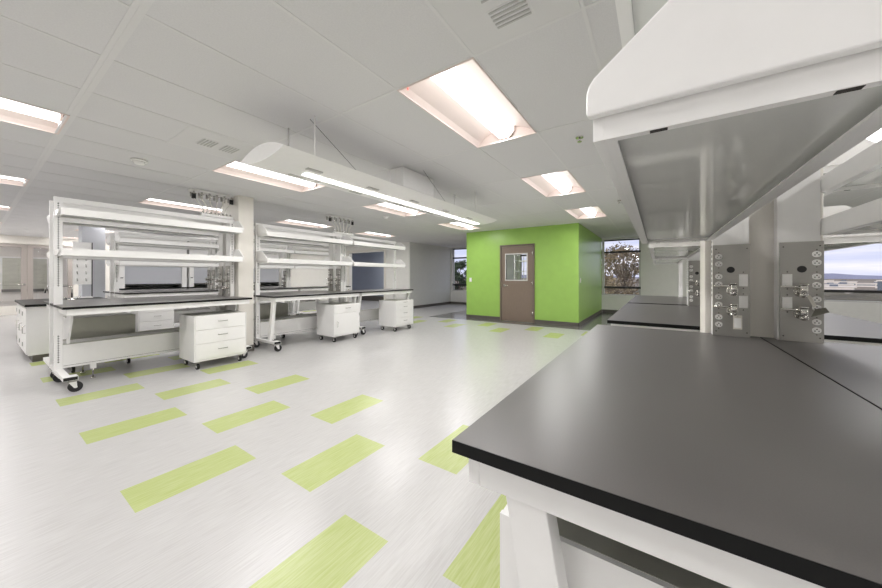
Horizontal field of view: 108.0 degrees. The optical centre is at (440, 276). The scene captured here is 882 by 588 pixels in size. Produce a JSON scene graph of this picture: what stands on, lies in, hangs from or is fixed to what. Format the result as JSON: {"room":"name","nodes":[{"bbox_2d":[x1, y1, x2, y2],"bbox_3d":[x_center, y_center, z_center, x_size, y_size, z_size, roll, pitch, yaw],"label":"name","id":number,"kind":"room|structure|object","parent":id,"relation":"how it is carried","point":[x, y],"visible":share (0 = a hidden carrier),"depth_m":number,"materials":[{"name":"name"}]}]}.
{"room":"laboratory","nodes":[
{"label":"laboratory","id":0,"kind":"room"},
{"bbox_2d":[0,243,71,305],"bbox_3d":[-16.122,-0.038,10.613,0.100,2.551,8.500,0,0,34],"label":"wall","id":1,"kind":"structure","parent":0,"point":[6,298],"depth_m":11.66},
{"bbox_2d":[0,256,48,291],"bbox_3d":[-15.241,-0.078,11.744,0.069,1.270,1.100,0,0,34],"label":"window","id":2,"kind":"structure","parent":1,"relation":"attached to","point":[10,267],"depth_m":11.60,"materials":[{"name":"glass"}]},
{"bbox_2d":[0,235,134,297],"bbox_3d":[-12.801,-0.038,11.638,0.150,2.551,13.920,0,0,34],"label":"wall","id":3,"kind":"structure","parent":0,"point":[13,239],"depth_m":10.77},
{"bbox_2d":[0,243,26,315],"bbox_3d":[-13.793,0.092,10.045,0.133,2.270,0.990,0,0,34],"label":"door","id":4,"kind":"structure","parent":3,"relation":"in","point":[4,310],"depth_m":10.37,"materials":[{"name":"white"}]},
{"bbox_2d":[27,245,72,298],"bbox_3d":[-13.271,0.092,10.890,0.050,2.270,0.985,0,0,34],"label":"door frame","id":5,"kind":"structure","parent":3,"relation":"in","point":[29,247],"depth_m":10.56,"materials":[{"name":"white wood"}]},
{"bbox_2d":[0,300,614,587],"bbox_3d":[-1.623,1.237,5.808,25.200,0.001,16.800,0,0,34],"label":"floor","id":6,"kind":"structure","parent":0,"point":[313,462],"depth_m":2.13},
{"bbox_2d":[15,297,119,361],"bbox_3d":[-6.343,0.820,5.436,1.760,0.835,1.030,0,0,34],"label":"base cabinet","id":7,"kind":"object","parent":6,"relation":"on","point":[32,323],"depth_m":4.68,"materials":[{"name":"metal"}]},
{"bbox_2d":[15,297,104,306],"bbox_3d":[-6.338,0.419,5.444,1.760,0.034,1.010,0,0,34],"label":"countertop","id":8,"kind":"structure","parent":7,"relation":"on","point":[26,302],"depth_m":5.15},
{"bbox_2d":[73,242,92,297],"bbox_3d":[-6.726,-0.124,6.016,0.164,1.050,0.262,0,0,34],"label":"drying rack","id":9,"kind":"object","parent":7,"relation":"on","point":[82,269],"visible":0.71,"depth_m":6.05,"materials":[{"name":"paint"}]},
{"bbox_2d":[79,226,104,297],"bbox_3d":[-7.933,-0.038,7.279,0.416,2.550,0.376,0,0,34],"label":"column","id":10,"kind":"structure","parent":6,"relation":"on","point":[95,235],"depth_m":7.19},
{"bbox_2d":[63,312,134,372],"bbox_3d":[-4.765,0.887,4.458,0.530,0.700,0.640,0,0,34],"label":"base cabinet","id":11,"kind":"object","parent":6,"relation":"on","point":[122,322],"visible":0.38,"depth_m":4.31,"materials":[{"name":"metal"}]},
{"bbox_2d":[43,200,225,377],"bbox_3d":[-4.384,0.160,4.768,0.784,2.155,1.883,0,0,34],"label":"lab bench","id":12,"kind":"object","parent":6,"relation":"on","point":[66,221],"visible":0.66,"depth_m":4.48,"materials":[{"name":"paint"}]},
{"bbox_2d":[43,294,217,305],"bbox_3d":[-4.384,0.334,4.768,0.784,0.024,1.880,0,0,34],"label":"countertop","id":13,"kind":"structure","parent":12,"relation":"on","point":[207,295],"depth_m":4.69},
{"bbox_2d":[48,257,218,262],"bbox_3d":[-4.360,-0.270,4.752,0.327,0.081,1.840,0,0,34],"label":"shelf","id":14,"kind":"object","parent":12,"relation":"attached to","point":[84,258],"depth_m":4.61,"materials":[{"name":"metal"}]},
{"bbox_2d":[48,218,218,237],"bbox_3d":[-4.360,-0.721,4.752,0.327,0.081,1.840,0,0,34],"label":"shelf","id":15,"kind":"object","parent":12,"relation":"attached to","point":[66,221],"depth_m":4.59,"materials":[{"name":"metal"}]},
{"bbox_2d":[51,196,251,391],"bbox_3d":[-3.729,0.160,4.324,0.784,2.155,1.883,0,0,34],"label":"lab bench","id":16,"kind":"object","parent":6,"relation":"on","point":[92,352],"visible":0.97,"depth_m":3.97,"materials":[{"name":"paint"}]},
{"bbox_2d":[57,248,242,261],"bbox_3d":[-3.752,-0.270,4.340,0.327,0.081,1.840,0,0,34],"label":"shelf","id":17,"kind":"object","parent":16,"relation":"attached to","point":[61,252],"depth_m":4.06,"materials":[{"name":"metal"}]},
{"bbox_2d":[57,207,242,233],"bbox_3d":[-3.752,-0.721,4.340,0.327,0.081,1.840,0,0,34],"label":"shelf","id":18,"kind":"object","parent":16,"relation":"attached to","point":[62,212],"depth_m":4.08,"materials":[{"name":"metal"}]},
{"bbox_2d":[51,296,251,309],"bbox_3d":[-3.729,0.334,4.324,0.784,0.024,1.880,0,0,34],"label":"countertop","id":19,"kind":"structure","parent":16,"relation":"on","point":[84,305],"depth_m":3.98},
{"bbox_2d":[131,309,173,331],"bbox_3d":[-5.970,0.887,6.638,0.551,0.700,0.560,0,0,34],"label":"base cabinet","id":20,"kind":"object","parent":6,"relation":"on","point":[146,320],"visible":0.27,"depth_m":6.46,"materials":[{"name":"metal"}]},
{"bbox_2d":[119,236,186,312],"bbox_3d":[-8.855,0.047,9.770,0.900,2.380,1.550,0,0,34],"label":"fume hood","id":21,"kind":"object","parent":6,"relation":"on","point":[139,277],"visible":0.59,"depth_m":9.57,"materials":[{"name":"paint"}]},
{"bbox_2d":[119,287,186,289],"bbox_3d":[-8.872,0.356,9.781,0.860,0.038,1.550,0,0,34],"label":"countertop","id":22,"kind":"structure","parent":21,"relation":"on","point":[136,288],"depth_m":9.75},
{"bbox_2d":[103,232,211,312],"bbox_3d":[-6.579,0.160,7.564,0.784,2.155,1.833,0,0,34],"label":"lab bench","id":23,"kind":"object","parent":6,"relation":"on","point":[110,238],"visible":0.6,"depth_m":7.37,"materials":[{"name":"paint"}]},
{"bbox_2d":[103,289,204,292],"bbox_3d":[-6.579,0.334,7.564,0.784,0.024,1.830,0,0,34],"label":"countertop","id":24,"kind":"structure","parent":23,"relation":"on","point":[166,289],"depth_m":7.37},
{"bbox_2d":[107,264,207,267],"bbox_3d":[-6.555,-0.270,7.548,0.327,0.081,1.790,0,0,34],"label":"shelf","id":25,"kind":"object","parent":23,"relation":"attached to","point":[107,264],"depth_m":7.46,"materials":[{"name":"metal"}]},
{"bbox_2d":[107,243,207,249],"bbox_3d":[-6.555,-0.721,7.548,0.327,0.081,1.790,0,0,34],"label":"shelf","id":26,"kind":"object","parent":23,"relation":"attached to","point":[120,244],"depth_m":7.46,"materials":[{"name":"metal"}]},
{"bbox_2d":[112,231,218,322],"bbox_3d":[-5.920,0.160,7.117,0.784,2.155,1.833,0,0,34],"label":"lab bench","id":27,"kind":"object","parent":6,"relation":"on","point":[214,246],"visible":0.71,"depth_m":6.93,"materials":[{"name":"paint"}]},
{"bbox_2d":[112,289,217,294],"bbox_3d":[-5.920,0.334,7.117,0.784,0.024,1.830,0,0,34],"label":"countertop","id":28,"kind":"structure","parent":27,"relation":"on","point":[206,290],"depth_m":6.87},
{"bbox_2d":[116,261,218,266],"bbox_3d":[-5.943,-0.270,7.133,0.327,0.081,1.790,0,0,34],"label":"shelf","id":29,"kind":"object","parent":27,"relation":"attached to","point":[135,263],"depth_m":6.88,"materials":[{"name":"metal"}]},
{"bbox_2d":[116,238,218,248],"bbox_3d":[-5.943,-0.721,7.133,0.327,0.081,1.790,0,0,34],"label":"shelf","id":30,"kind":"object","parent":27,"relation":"attached to","point":[118,240],"depth_m":6.94,"materials":[{"name":"metal"}]},
{"bbox_2d":[186,241,207,308],"bbox_3d":[-7.947,0.047,11.111,0.900,2.380,1.550,0,0,34],"label":"fume hood","id":31,"kind":"object","parent":6,"relation":"on","point":[196,277],"visible":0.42,"depth_m":10.44,"materials":[{"name":"paint"}]},
{"bbox_2d":[179,310,245,369],"bbox_3d":[-3.239,0.879,4.572,0.550,0.715,0.640,0,0,34],"label":"base cabinet","id":32,"kind":"object","parent":6,"relation":"on","point":[203,336],"visible":1,"depth_m":4.39,"materials":[{"name":"paint"}]},
{"bbox_2d":[222,195,253,351],"bbox_3d":[-3.449,-0.038,5.430,0.616,2.550,0.251,0,0,34],"label":"column","id":33,"kind":"structure","parent":6,"relation":"on","point":[242,209],"depth_m":5.26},
{"bbox_2d":[204,245,281,306],"bbox_3d":[-5.547,0.160,9.087,0.784,2.155,1.833,0,0,34],"label":"lab bench","id":34,"kind":"object","parent":6,"relation":"on","point":[280,254],"visible":0.22,"depth_m":9.66,"materials":[{"name":"paint"}]},
{"bbox_2d":[218,240,299,314],"bbox_3d":[-4.888,0.160,8.641,0.784,2.155,1.833,0,0,34],"label":"lab bench","id":35,"kind":"object","parent":6,"relation":"on","point":[286,249],"visible":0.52,"depth_m":9.12,"materials":[{"name":"paint"}]},
{"bbox_2d":[254,265,293,268],"bbox_3d":[-4.912,-0.270,8.657,0.327,0.081,1.790,0,0,34],"label":"shelf","id":36,"kind":"object","parent":35,"relation":"attached to","point":[261,266],"depth_m":8.90,"materials":[{"name":"metal"}]},
{"bbox_2d":[254,247,293,253],"bbox_3d":[-4.912,-0.721,8.657,0.327,0.081,1.790,0,0,34],"label":"shelf","id":37,"kind":"object","parent":35,"relation":"attached to","point":[272,250],"depth_m":8.98,"materials":[{"name":"metal"}]},
{"bbox_2d":[254,246,284,302],"bbox_3d":[-7.039,0.047,12.452,0.900,2.380,1.550,0,0,34],"label":"fume hood","id":38,"kind":"object","parent":6,"relation":"on","point":[268,277],"visible":0.16,"depth_m":12.43,"materials":[{"name":"paint"}]},
{"bbox_2d":[254,302,287,337],"bbox_3d":[-3.481,0.887,6.354,0.530,0.700,0.620,0,0,34],"label":"base cabinet","id":39,"kind":"object","parent":6,"relation":"on","point":[281,308],"visible":0.19,"depth_m":6.27,"materials":[{"name":"metal"}]},
{"bbox_2d":[254,226,334,342],"bbox_3d":[-3.153,0.160,6.585,0.784,2.155,1.833,0,0,34],"label":"lab bench","id":40,"kind":"object","parent":6,"relation":"on","point":[331,271],"visible":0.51,"depth_m":6.80,"materials":[{"name":"paint"}]},
{"bbox_2d":[254,290,325,294],"bbox_3d":[-3.153,0.334,6.585,0.784,0.024,1.830,0,0,34],"label":"countertop","id":41,"kind":"structure","parent":40,"relation":"on","point":[306,290],"depth_m":6.44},
{"bbox_2d":[254,260,327,266],"bbox_3d":[-3.130,-0.270,6.569,0.327,0.081,1.790,0,0,34],"label":"shelf","id":42,"kind":"object","parent":40,"relation":"attached to","point":[254,260],"depth_m":6.52,"materials":[{"name":"metal"}]},
{"bbox_2d":[254,235,328,246],"bbox_3d":[-3.130,-0.721,6.569,0.327,0.081,1.790,0,0,34],"label":"shelf","id":43,"kind":"object","parent":40,"relation":"attached to","point":[271,240],"depth_m":6.56,"materials":[{"name":"metal"}]},
{"bbox_2d":[254,223,360,351],"bbox_3d":[-2.498,0.160,6.142,0.784,2.155,1.833,0,0,34],"label":"lab bench","id":44,"kind":"object","parent":6,"relation":"on","point":[271,328],"visible":0.94,"depth_m":5.85,"materials":[{"name":"paint"}]},
{"bbox_2d":[257,258,351,265],"bbox_3d":[-2.522,-0.270,6.158,0.327,0.081,1.790,0,0,34],"label":"shelf","id":45,"kind":"object","parent":44,"relation":"attached to","point":[259,260],"depth_m":5.90,"materials":[{"name":"metal"}]},
{"bbox_2d":[257,231,351,244],"bbox_3d":[-2.522,-0.721,6.158,0.327,0.081,1.790,0,0,34],"label":"shelf","id":46,"kind":"object","parent":44,"relation":"attached to","point":[265,234],"depth_m":5.92,"materials":[{"name":"metal"}]},
{"bbox_2d":[254,291,360,297],"bbox_3d":[-2.498,0.334,6.142,0.784,0.024,1.830,0,0,34],"label":"countertop","id":47,"kind":"structure","parent":44,"relation":"on","point":[281,295],"depth_m":5.78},
{"bbox_2d":[288,246,350,315],"bbox_3d":[-3.856,0.160,10.165,0.784,2.155,1.833,0,0,34],"label":"lab bench","id":48,"kind":"object","parent":6,"relation":"on","point":[309,305],"visible":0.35,"depth_m":9.83,"materials":[{"name":"paint"}]},
{"bbox_2d":[289,251,335,255],"bbox_3d":[-3.880,-0.721,10.181,0.327,0.081,1.790,0,0,34],"label":"shelf","id":49,"kind":"object","parent":48,"relation":"attached to","point":[296,252],"depth_m":9.91,"materials":[{"name":"metal"}]},
{"bbox_2d":[294,266,335,269],"bbox_3d":[-3.880,-0.270,10.181,0.327,0.081,1.790,0,0,34],"label":"shelf","id":50,"kind":"object","parent":48,"relation":"attached to","point":[296,267],"depth_m":9.75,"materials":[{"name":"metal"}]},
{"bbox_2d":[293,286,350,288],"bbox_3d":[-3.856,0.334,10.165,0.784,0.024,1.830,0,0,34],"label":"countertop","id":51,"kind":"structure","parent":48,"relation":"on","point":[310,286],"depth_m":9.77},
{"bbox_2d":[317,302,359,341],"bbox_3d":[-2.016,0.884,6.340,0.552,0.705,0.620,0,0,34],"label":"base cabinet","id":52,"kind":"object","parent":6,"relation":"on","point":[334,319],"visible":1,"depth_m":6.14,"materials":[{"name":"paint"}]},
{"bbox_2d":[343,235,412,334],"bbox_3d":[-1.500,0.160,7.616,0.784,2.155,1.703,0,0,34],"label":"lab bench","id":53,"kind":"object","parent":6,"relation":"on","point":[368,314],"visible":0.62,"depth_m":7.53,"materials":[{"name":"paint"}]},
{"bbox_2d":[344,241,404,250],"bbox_3d":[-1.524,-0.721,7.632,0.327,0.081,1.660,0,0,34],"label":"shelf","id":54,"kind":"object","parent":53,"relation":"attached to","point":[355,243],"depth_m":7.52,"materials":[{"name":"metal"}]},
{"bbox_2d":[352,262,404,267],"bbox_3d":[-1.524,-0.270,7.632,0.327,0.081,1.660,0,0,34],"label":"shelf","id":55,"kind":"object","parent":53,"relation":"attached to","point":[360,264],"depth_m":7.53,"materials":[{"name":"metal"}]},
{"bbox_2d":[348,289,412,292],"bbox_3d":[-1.500,0.334,7.616,0.784,0.024,1.700,0,0,34],"label":"countertop","id":56,"kind":"structure","parent":53,"relation":"on","point":[371,290],"depth_m":7.37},
{"bbox_2d":[379,299,412,330],"bbox_3d":[-1.037,0.892,7.519,0.550,0.690,0.620,0,0,34],"label":"base cabinet","id":57,"kind":"object","parent":6,"relation":"on","point":[395,313],"visible":1,"depth_m":7.31,"materials":[{"name":"metal"}]},
{"bbox_2d":[500,505,730,587],"bbox_3d":[0.488,0.876,0.829,0.511,0.722,0.620,0,0,34],"label":"base cabinet","id":58,"kind":"object","parent":6,"relation":"on","point":[592,559],"visible":0.1,"depth_m":0.60,"materials":[{"name":"metal"}]},
{"bbox_2d":[607,241,699,331],"bbox_3d":[2.059,0.160,2.895,0.784,2.155,1.870,0,0,34],"label":"lab bench","id":59,"kind":"object","parent":6,"relation":"on","point":[652,316],"visible":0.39,"depth_m":2.71,"materials":[{"name":"paint"}]},
{"bbox_2d":[607,303,699,329],"bbox_3d":[2.068,0.334,2.908,0.784,0.024,1.835,0,0,34],"label":"countertop","id":60,"kind":"structure","parent":59,"relation":"on","point":[652,315],"depth_m":2.58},
{"bbox_2d":[649,241,699,258],"bbox_3d":[2.063,-0.238,2.849,0.327,0.081,1.768,0,0,34],"label":"shelf","id":61,"kind":"object","parent":59,"relation":"attached to","point":[670,250],"depth_m":2.54,"materials":[{"name":"metal"}]},
{"bbox_2d":[628,258,687,304],"bbox_3d":[3.147,0.160,4.501,0.784,2.155,1.870,0,0,34],"label":"lab bench","id":62,"kind":"object","parent":6,"relation":"on","point":[641,299],"visible":0.23,"depth_m":4.48,"materials":[{"name":"paint"}]},
{"bbox_2d":[628,295,686,304],"bbox_3d":[3.156,0.334,4.515,0.784,0.024,1.835,0,0,34],"label":"countertop","id":63,"kind":"structure","parent":62,"relation":"on","point":[641,299],"depth_m":4.30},
{"bbox_2d":[652,258,686,263],"bbox_3d":[3.150,-0.238,4.456,0.327,0.081,1.768,0,0,34],"label":"shelf","id":64,"kind":"object","parent":62,"relation":"attached to","point":[656,261],"depth_m":4.53,"materials":[{"name":"metal"}]},
{"bbox_2d":[452,0,881,587],"bbox_3d":[0.852,0.160,1.158,0.784,2.155,1.870,0,0,34],"label":"lab bench","id":65,"kind":"object","parent":6,"relation":"on","point":[721,456],"visible":1,"depth_m":0.53,"materials":[{"name":"paint"}]},
{"bbox_2d":[615,0,668,48],"bbox_3d":[0.855,-0.653,1.113,0.327,0.081,1.768,0,0,34],"label":"shelf","id":66,"kind":"object","parent":65,"relation":"attached to","point":[632,15],"depth_m":0.76,"materials":[{"name":"metal"}]},
{"bbox_2d":[452,324,881,587],"bbox_3d":[0.861,0.334,1.171,0.784,0.024,1.835,0,0,34],"label":"countertop","id":67,"kind":"structure","parent":65,"relation":"on","point":[738,446],"depth_m":0.61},
{"bbox_2d":[593,47,881,243],"bbox_3d":[0.855,-0.238,1.113,0.327,0.081,1.768,0,0,34],"label":"shelf","id":68,"kind":"object","parent":65,"relation":"attached to","point":[690,166],"depth_m":0.50,"materials":[{"name":"metal"}]},
{"bbox_2d":[700,168,822,337],"bbox_3d":[1.787,-0.038,1.828,0.476,2.550,0.264,0,0,34],"label":"column","id":69,"kind":"structure","parent":6,"relation":"on","point":[761,222],"depth_m":1.73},
{"bbox_2d":[760,139,881,409],"bbox_3d":[1.514,0.160,0.729,0.784,2.155,1.838,0,0,34],"label":"lab bench","id":70,"kind":"object","parent":6,"relation":"on","point":[799,310],"visible":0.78,"depth_m":1.53,"materials":[{"name":"paint"}]},
{"bbox_2d":[812,317,821,334],"bbox_3d":[1.811,0.240,1.543,0.030,0.088,0.005,0,0,34],"label":"receptacle","id":71,"kind":"object","parent":70,"relation":"attached to","point":[816,321],"depth_m":1.54,"materials":[{"name":"plastic"}]},
{"bbox_2d":[812,294,821,309],"bbox_3d":[1.811,0.131,1.543,0.030,0.090,0.005,0,0,34],"label":"receptacle","id":72,"kind":"object","parent":70,"relation":"attached to","point":[817,298],"depth_m":1.54,"materials":[{"name":"plastic"}]},
{"bbox_2d":[812,272,821,289],"bbox_3d":[1.811,0.021,1.543,0.030,0.090,0.005,0,0,34],"label":"receptacle","id":73,"kind":"object","parent":70,"relation":"attached to","point":[816,276],"depth_m":1.54,"materials":[{"name":"plastic"}]},
{"bbox_2d":[812,249,821,266],"bbox_3d":[1.811,-0.088,1.543,0.030,0.088,0.005,0,0,34],"label":"receptacle","id":74,"kind":"object","parent":70,"relation":"attached to","point":[816,253],"depth_m":1.54,"materials":[{"name":"plastic"}]},
{"bbox_2d":[760,337,881,409],"bbox_3d":[1.514,0.334,0.729,0.784,0.024,1.835,0,0,34],"label":"countertop","id":75,"kind":"structure","parent":70,"relation":"on","point":[857,368],"depth_m":1.20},
{"bbox_2d":[821,198,881,234],"bbox_3d":[1.478,-0.238,0.728,0.327,0.081,1.757,0,0,34],"label":"shelf","id":76,"kind":"object","parent":70,"relation":"attached to","point":[867,217],"depth_m":1.32,"materials":[{"name":"metal"}]},
{"bbox_2d":[821,139,881,192],"bbox_3d":[1.478,-0.443,0.728,0.327,0.081,1.757,0,0,34],"label":"shelf","id":77,"kind":"object","parent":70,"relation":"attached to","point":[863,170],"depth_m":1.34,"materials":[{"name":"metal"}]},
{"bbox_2d":[823,139,881,345],"bbox_3d":[2.720,0.160,2.466,0.784,2.155,1.838,0,0,34],"label":"lab bench","id":78,"kind":"object","parent":6,"relation":"on","point":[837,328],"visible":0.02,"depth_m":1.78,"materials":[{"name":"paint"}]},
{"bbox_2d":[823,165,838,196],"bbox_3d":[2.694,-0.623,2.478,0.327,0.081,1.725,0,0,34],"label":"shelf","id":79,"kind":"object","parent":78,"relation":"attached to","point":[827,168],"depth_m":1.79,"materials":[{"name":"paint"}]},
{"bbox_2d":[823,236,881,250],"bbox_3d":[2.694,-0.223,2.478,0.327,0.081,1.725,0,0,34],"label":"shelf","id":80,"kind":"object","parent":78,"relation":"attached to","point":[830,242],"depth_m":1.78,"materials":[{"name":"metal"}]},
{"bbox_2d":[824,313,881,342],"bbox_3d":[2.720,0.334,2.466,0.784,0.024,1.835,0,0,34],"label":"countertop","id":81,"kind":"structure","parent":78,"relation":"on","point":[836,327],"depth_m":1.95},
{"bbox_2d":[291,242,408,301],"bbox_3d":[-5.052,-0.038,14.887,9.340,2.551,0.150,0,0,34],"label":"wall partition","id":82,"kind":"structure","parent":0,"point":[299,277],"depth_m":14.18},
{"bbox_2d":[347,249,385,301],"bbox_3d":[-3.174,0.057,13.506,2.300,2.360,0.029,0,0,34],"label":"trim","id":83,"kind":"structure","parent":82,"relation":"attached to","point":[371,250],"depth_m":13.29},
{"bbox_2d":[352,252,383,295],"bbox_3d":[-3.588,-0.038,16.462,7.600,2.551,0.100,0,0,34],"label":"wall","id":84,"kind":"structure","parent":0,"point":[363,278],"depth_m":16.50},
{"bbox_2d":[409,242,450,305],"bbox_3d":[-0.395,-0.038,13.383,0.060,2.551,2.880,0,0,34],"label":"wall","id":85,"kind":"structure","parent":0,"point":[429,265],"depth_m":13.21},
{"bbox_2d":[0,0,881,249],"bbox_3d":[-1.623,-1.464,5.808,25.200,0.300,16.800,0,0,34],"label":"ceiling","id":86,"kind":"structure","parent":0,"point":[548,72],"depth_m":2.42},
{"bbox_2d":[0,175,29,186],"bbox_3d":[-6.138,-1.375,3.985,0.606,0.138,1.216,0,0,34],"label":"ceiling light","id":87,"kind":"object","parent":86,"relation":"attached to","point":[4,179],"visible":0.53,"depth_m":4.49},
{"bbox_2d":[0,96,69,134],"bbox_3d":[-3.612,-1.375,2.276,0.606,0.138,1.216,0,0,34],"label":"ceiling light","id":88,"kind":"object","parent":86,"relation":"attached to","point":[11,111],"visible":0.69,"depth_m":2.70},
{"bbox_2d":[138,198,221,213],"bbox_3d":[-4.770,-1.375,6.006,0.606,0.138,1.216,0,0,34],"label":"ceiling light","id":89,"kind":"object","parent":86,"relation":"attached to","point":[151,201],"visible":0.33,"depth_m":6.00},
{"bbox_2d":[167,126,254,159],"bbox_3d":[-2.254,-1.308,3.194,0.590,0.010,0.595,0,0,34],"label":"ceiling vent","id":90,"kind":"object","parent":86,"relation":"in","point":[192,137],"visible":0.94,"depth_m":3.15,"materials":[{"name":"metal"}]},
{"bbox_2d":[188,188,233,219],"bbox_3d":[-3.597,-1.119,5.026,0.168,0.385,0.570,0,0,34],"label":"panel","id":91,"kind":"object","parent":86,"relation":"attached to","point":[192,191],"visible":1,"depth_m":4.99,"materials":[{"name":"paint"}]},
{"bbox_2d":[212,161,324,191],"bbox_3d":[-2.244,-1.375,4.296,0.606,0.138,1.216,0,0,34],"label":"ceiling light","id":92,"kind":"object","parent":86,"relation":"attached to","point":[235,168],"visible":0.52,"depth_m":4.34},
{"bbox_2d":[277,219,332,227],"bbox_3d":[-3.402,-1.375,8.026,0.606,0.138,1.216,0,0,34],"label":"ceiling light","id":93,"kind":"object","parent":86,"relation":"attached to","point":[292,222],"visible":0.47,"depth_m":8.14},
{"bbox_2d":[325,214,353,235],"bbox_3d":[-2.226,-1.119,7.050,0.168,0.385,0.660,0,0,34],"label":"pipes","id":94,"kind":"object","parent":86,"relation":"attached to","point":[330,216],"visible":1,"depth_m":7.01,"materials":[{"name":"metal"}]},
{"bbox_2d":[240,116,496,224],"bbox_3d":[-0.352,-1.086,3.922,0.644,0.443,3.620,0,0,34],"label":"pendant light","id":95,"kind":"object","parent":86,"relation":"hanging from","point":[275,157],"visible":1,"depth_m":2.94,"materials":[{"name":"paint"}]},
{"bbox_2d":[362,202,425,216],"bbox_3d":[-0.876,-1.375,6.316,0.606,0.138,1.216,0,0,34],"label":"ceiling light","id":96,"kind":"object","parent":86,"relation":"attached to","point":[385,207],"visible":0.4,"depth_m":6.45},
{"bbox_2d":[390,167,433,196],"bbox_3d":[-0.359,-1.190,4.113,0.214,0.233,0.630,0,0,34],"label":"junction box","id":97,"kind":"object","parent":86,"relation":"attached to","point":[402,176],"visible":0.78,"depth_m":3.94,"materials":[{"name":"paint"}]},
{"bbox_2d":[0,0,880,249],"bbox_3d":[-1.623,-1.311,5.808,25.200,0.004,16.800,0,0,34],"label":"ceiling grid","id":98,"kind":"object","parent":86,"relation":"attached to","point":[138,9],"depth_m":2.33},
{"bbox_2d":[438,222,478,229],"bbox_3d":[0.491,-1.375,8.337,0.606,0.138,1.216,0,0,34],"label":"ceiling light","id":99,"kind":"object","parent":86,"relation":"attached to","point":[456,225],"visible":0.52,"depth_m":8.53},
{"bbox_2d":[397,57,536,147],"bbox_3d":[0.281,-1.375,2.586,0.606,0.138,1.216,0,0,34],"label":"ceiling light","id":100,"kind":"object","parent":86,"relation":"attached to","point":[463,97],"visible":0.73,"depth_m":2.54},
{"bbox_2d":[429,0,580,54],"bbox_3d":[0.272,-1.308,1.484,0.590,0.010,0.595,0,0,34],"label":"ceiling vent","id":101,"kind":"object","parent":86,"relation":"in","point":[481,25],"visible":1,"depth_m":1.61,"materials":[{"name":"metal"}]},
{"bbox_2d":[520,170,585,196],"bbox_3d":[1.649,-1.375,4.606,0.606,0.138,1.216,0,0,34],"label":"ceiling light","id":102,"kind":"object","parent":86,"relation":"attached to","point":[558,183],"visible":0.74,"depth_m":4.72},
{"bbox_2d":[565,206,605,218],"bbox_3d":[3.017,-1.375,6.627,0.606,0.138,1.216,0,0,34],"label":"ceiling light","id":103,"kind":"object","parent":86,"relation":"attached to","point":[587,212],"visible":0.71,"depth_m":6.87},
{"bbox_2d":[507,255,516,279],"bbox_3d":[1.936,-0.038,11.261,0.100,2.551,3.780,0,0,34],"label":"wall","id":104,"kind":"structure","parent":0,"point":[510,258],"depth_m":12.32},
{"bbox_2d":[467,223,579,322],"bbox_3d":[2.106,-0.038,8.791,3.150,2.551,0.120,0,0,34],"label":"wall","id":105,"kind":"structure","parent":0,"point":[557,247],"depth_m":8.39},
{"bbox_2d":[500,243,534,322],"bbox_3d":[2.076,0.182,8.748,0.980,2.110,0.184,0,0,34],"label":"door","id":106,"kind":"structure","parent":105,"relation":"in","point":[517,297],"depth_m":8.70,"materials":[{"name":"brown wood"}]},
{"bbox_2d":[580,224,601,321],"bbox_3d":[4.478,-0.038,9.540,0.060,2.551,3.780,0,0,34],"label":"wall","id":107,"kind":"structure","parent":0,"point":[590,243],"depth_m":9.25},
{"bbox_2d":[466,309,601,326],"bbox_3d":[3.167,1.187,10.348,3.162,0.100,3.912,0,0,34],"label":"baseboard","id":108,"kind":"structure","parent":107,"relation":"attached to","point":[573,324],"depth_m":8.43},
{"bbox_2d":[451,236,881,323],"bbox_3d":[3.143,-0.189,12.847,25.200,2.851,0.200,0,0,34],"label":"wall","id":109,"kind":"structure","parent":0,"point":[656,279],"depth_m":10.15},
{"bbox_2d":[296,296,617,312],"bbox_3d":[2.338,1.112,11.525,25.050,0.250,2.892,0,0,34],"label":"baseboard","id":110,"kind":"structure","parent":109,"relation":"attached to","point":[442,303],"depth_m":14.28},
{"bbox_2d":[453,248,466,290],"bbox_3d":[1.743,-0.303,13.785,2.870,1.900,0.075,0,0,34],"label":"window","id":111,"kind":"structure","parent":109,"relation":"in","point":[454,257],"depth_m":14.54,"materials":[{"name":"brown metal"}]},
{"bbox_2d":[520,238,640,295],"bbox_3d":[4.873,-0.303,11.666,4.090,1.900,0.075,0,0,34],"label":"window","id":112,"kind":"structure","parent":109,"relation":"in","point":[603,241],"depth_m":10.91,"materials":[{"name":"brown metal"}]},
{"bbox_2d":[824,243,881,302],"bbox_3d":[11.461,-0.303,7.206,3.900,1.900,0.075,0,0,34],"label":"window","id":113,"kind":"structure","parent":109,"relation":"in","point":[835,291],"depth_m":7.96,"materials":[{"name":"glass"}]},
{"label":"outside","id":114,"kind":"structure","parent":0,"visible":0},
{"bbox_2d":[455,278,881,293],"bbox_3d":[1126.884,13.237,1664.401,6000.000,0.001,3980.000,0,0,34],"label":"ground","id":115,"kind":"structure","parent":114,"point":[858,280],"depth_m":847.79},
{"bbox_2d":[455,260,466,289],"bbox_3d":[2.116,5.533,40.045,5.008,15.414,4.112,0,0,20],"label":"tree","id":116,"kind":"object","parent":115,"relation":"on","point":[461,265],"visible":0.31,"depth_m":39.94,"materials":[{"name":"green plant"}]},
{"bbox_2d":[605,242,638,294],"bbox_3d":[12.570,5.394,21.961,5.778,15.693,6.090,0,0,-8],"label":"tree","id":117,"kind":"object","parent":115,"relation":"on","point":[623,275],"visible":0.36,"depth_m":21.76,"materials":[{"name":"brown plant"}]},
{"bbox_2d":[463,287,881,301],"bbox_3d":[115.245,11.329,179.608,364.837,4.663,249.440,0,0,34],"label":"scrub","id":118,"kind":"object","parent":115,"relation":"on","point":[827,295],"visible":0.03,"depth_m":167.63,"materials":[{"name":"green plant"}]},
{"bbox_2d":[466,273,881,278],"bbox_3d":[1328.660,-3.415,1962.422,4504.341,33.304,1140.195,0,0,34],"label":"hills","id":119,"kind":"structure","parent":115,"relation":"on","point":[826,275],"depth_m":1736.38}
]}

